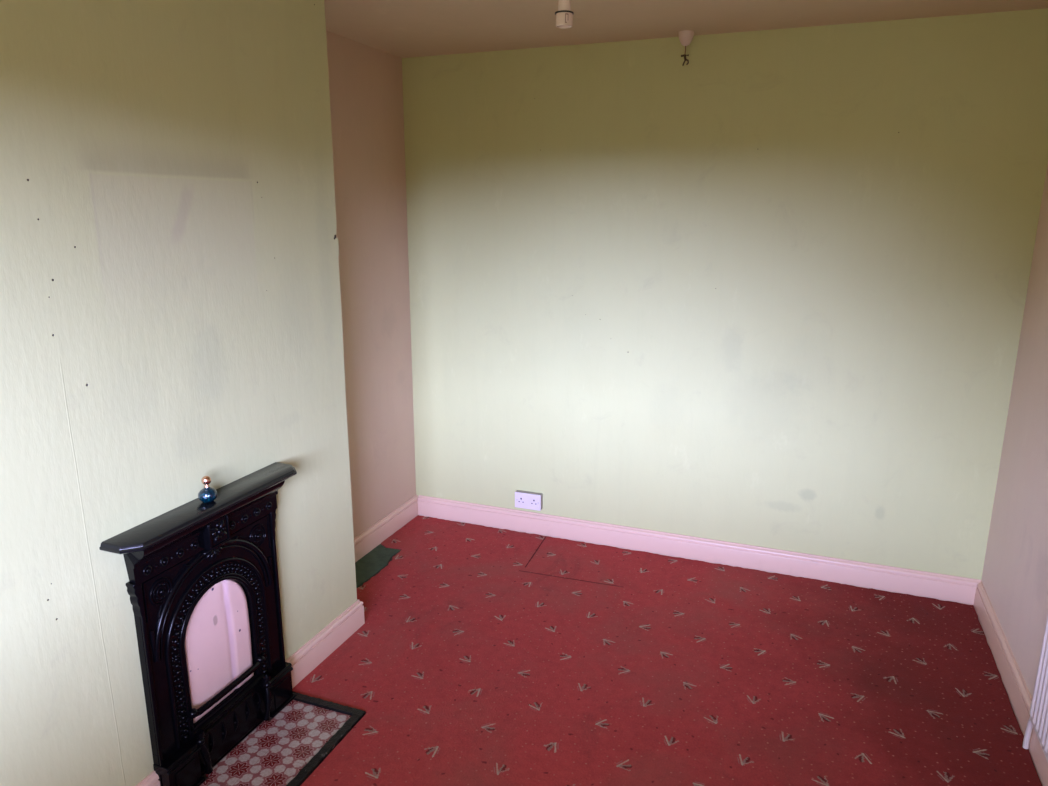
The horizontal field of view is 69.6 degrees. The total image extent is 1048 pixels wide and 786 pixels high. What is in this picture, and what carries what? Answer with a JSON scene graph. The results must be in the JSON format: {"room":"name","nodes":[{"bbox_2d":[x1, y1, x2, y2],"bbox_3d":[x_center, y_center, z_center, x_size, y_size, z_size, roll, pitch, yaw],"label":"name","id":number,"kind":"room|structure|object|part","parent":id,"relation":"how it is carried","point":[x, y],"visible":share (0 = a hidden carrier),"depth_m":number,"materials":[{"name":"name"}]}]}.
{"room":"empty bedroom","nodes":[
{"label":"empty bedroom","id":0,"kind":"room"},
{"bbox_2d":[0,0,356,785],"bbox_3d":[-1.121,-0.051,2.221,0.353,2.408,1.530,5,15,20],"label":"wall","id":1,"kind":"structure","parent":0,"point":[171,312],"depth_m":1.99,"materials":[{"name":"green paint"}]},
{"bbox_2d":[136,770,159,785],"bbox_3d":[-1.292,1.180,1.998,0.342,0.121,0.501,5,15,20],"label":"baseboard","id":2,"kind":"structure","parent":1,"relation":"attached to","point":[152,778],"depth_m":2.14,"materials":[{"name":"pink wood"}]},
{"bbox_2d":[99,462,296,785],"bbox_3d":[-0.910,0.722,2.317,0.107,0.846,0.694,5,15,20],"label":"fireplace","id":3,"kind":"object","parent":1,"relation":"attached to","point":[203,589],"visible":1,"depth_m":2.27,"materials":[{"name":"black metal"}]},
{"bbox_3d":[-1.044,0.789,2.083,0.030,0.585,0.026,5,15,20],"label":"edge moulding","id":4,"kind":"part","parent":3,"relation":"part of","materials":[{"name":"black metal"}]},
{"bbox_3d":[-0.997,0.604,2.141,0.014,0.228,0.180,5,15,20],"label":"spandrel frame","id":5,"kind":"part","parent":3,"relation":"part of","materials":[{"name":"black metal"}]},
{"bbox_2d":[99,462,296,553],"bbox_3d":[-0.909,0.327,2.221,0.107,0.032,0.694,5,15,20],"label":"mantel shelf","id":6,"kind":"object","parent":3,"relation":"attached to","point":[152,534],"depth_m":2.13,"materials":[{"name":"black metal"}]},
{"bbox_2d":[198,476,217,502],"bbox_3d":[-0.920,0.278,2.190,0.054,0.078,0.054,5,15,20],"label":"perfume bottle","id":7,"kind":"object","parent":3,"relation":"on","point":[208,494],"visible":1,"depth_m":2.18,"materials":[{"name":"blue glass"}]},
{"bbox_3d":[-0.949,0.741,2.337,0.022,0.800,0.548,5,15,20],"label":"surround plate","id":8,"kind":"part","parent":3,"relation":"part of","materials":[{"name":"black metal"}]},
{"bbox_3d":[-0.938,0.725,2.329,0.018,0.554,0.492,5,15,20],"label":"arch moulding","id":9,"kind":"part","parent":3,"relation":"part of","materials":[{"name":"black metal"}]},
{"bbox_3d":[-0.942,1.052,2.409,0.040,0.162,0.316,5,15,20],"label":"panel","id":10,"kind":"part","parent":3,"relation":"part of","materials":[{"name":"black metal"}]},
{"bbox_3d":[-0.879,0.531,2.441,0.014,0.228,0.180,5,15,20],"label":"spandrel frame","id":11,"kind":"part","parent":3,"relation":"part of","materials":[{"name":"black metal"}]},
{"bbox_3d":[-0.847,0.669,2.582,0.030,0.585,0.026,5,15,20],"label":"edge moulding","id":12,"kind":"part","parent":3,"relation":"part of","materials":[{"name":"black metal"}]},
{"bbox_2d":[285,495,417,688],"bbox_3d":[-0.727,0.825,3.469,0.371,0.121,1.626,5,15,20],"label":"baseboard","id":13,"kind":"structure","parent":1,"relation":"attached to","point":[319,647],"depth_m":3.03,"materials":[{"name":"pink wood"}]},
{"bbox_2d":[326,31,415,537],"bbox_3d":[-1.404,-0.033,2.145,0.120,2.408,4.140,5,15,20],"label":"wall","id":14,"kind":"structure","parent":0,"point":[366,83],"depth_m":3.66,"materials":[{"name":"pink paint"}]},
{"bbox_2d":[202,550,1038,783],"bbox_3d":[-0.051,1.312,1.934,3.027,0.100,4.380,5,15,20],"label":"floor","id":15,"kind":"structure","parent":0,"point":[391,559],"depth_m":2.54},
{"bbox_2d":[200,691,365,785],"bbox_3d":[-0.793,1.143,2.372,0.318,0.018,0.584,5,15,20],"label":"hearth","id":16,"kind":"object","parent":15,"relation":"on","point":[284,750],"visible":0.96,"depth_m":2.42,"materials":[{"name":"tile"}]},
{"bbox_2d":[355,544,399,587],"bbox_3d":[-0.795,0.864,3.554,0.153,0.005,0.693,5,15,20],"label":"underlay patch","id":17,"kind":"object","parent":15,"relation":"on","point":[377,558],"visible":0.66,"depth_m":3.69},
{"bbox_2d":[293,515,1041,785],"bbox_3d":[-0.057,1.259,1.923,2.764,0.008,4.099,5,15,20],"label":"carpet","id":18,"kind":"object","parent":15,"relation":"on","point":[481,655],"visible":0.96,"depth_m":2.79,"materials":[{"name":"red carpet"}]},
{"bbox_2d":[324,0,1047,57],"bbox_3d":[-0.044,-1.126,1.344,3.027,0.100,4.380,5,15,20],"label":"ceiling","id":19,"kind":"structure","parent":0,"point":[399,28],"depth_m":2.93,"materials":[{"name":"paint"}]},
{"bbox_2d":[555,0,573,28],"bbox_3d":[0.090,-0.981,1.656,0.080,0.326,0.080,5,15,20],"label":"pendant lampholder","id":20,"kind":"object","parent":19,"relation":"hanging from","point":[564,15],"visible":1,"depth_m":1.68,"materials":[{"name":"white plastic"}]},
{"bbox_2d":[678,30,693,65],"bbox_3d":[0.679,-1.447,3.174,0.065,0.131,0.065,5,15,20],"label":"ceiling rose","id":21,"kind":"object","parent":19,"relation":"attached to","point":[686,36],"visible":1,"depth_m":3.15,"materials":[{"name":"white plastic"}]},
{"bbox_2d":[402,8,1047,579],"bbox_3d":[0.717,-0.373,3.572,3.027,2.408,0.120,5,15,20],"label":"wall","id":22,"kind":"structure","parent":0,"point":[768,288],"depth_m":3.39,"materials":[{"name":"green paint"}]},
{"bbox_2d":[515,490,542,510],"bbox_3d":[0.025,0.566,3.984,0.146,0.086,0.039,5,15,20],"label":"wall socket","id":23,"kind":"object","parent":22,"relation":"attached to","point":[523,499],"visible":1,"depth_m":3.97,"materials":[{"name":"plastic"}]},
{"bbox_2d":[418,495,980,604],"bbox_3d":[0.697,0.755,3.775,2.767,0.121,0.018,5,15,20],"label":"baseboard","id":24,"kind":"structure","parent":22,"relation":"attached to","point":[943,587],"depth_m":3.68,"materials":[{"name":"pink wood"}]},
{"bbox_2d":[981,164,1047,695],"bbox_3d":[1.310,0.219,1.133,0.120,2.408,4.140,5,15,20],"label":"wall","id":25,"kind":"structure","parent":0,"point":[1014,579],"depth_m":2.80,"materials":[{"name":"pink paint"}]},
{"bbox_2d":[973,581,1047,785],"bbox_3d":[1.242,1.325,1.427,0.018,0.121,4.101,5,15,20],"label":"baseboard","id":26,"kind":"structure","parent":25,"relation":"attached to","point":[1020,698],"depth_m":2.70,"materials":[{"name":"pink wood"}]},
{"bbox_2d":[1022,615,1047,761],"bbox_3d":[1.386,0.915,1.767,0.056,0.740,1.267,5,15,20],"label":"radiator","id":27,"kind":"object","parent":25,"relation":"attached to","point":[1038,719],"visible":1,"depth_m":2.25,"materials":[{"name":"metal"}]},
{"bbox_3d":[1.357,0.853,1.726,0.019,0.600,1.199,5,15,20],"label":"panel","id":28,"kind":"part","parent":27,"relation":"part of","materials":[{"name":"metal"}]}
]}

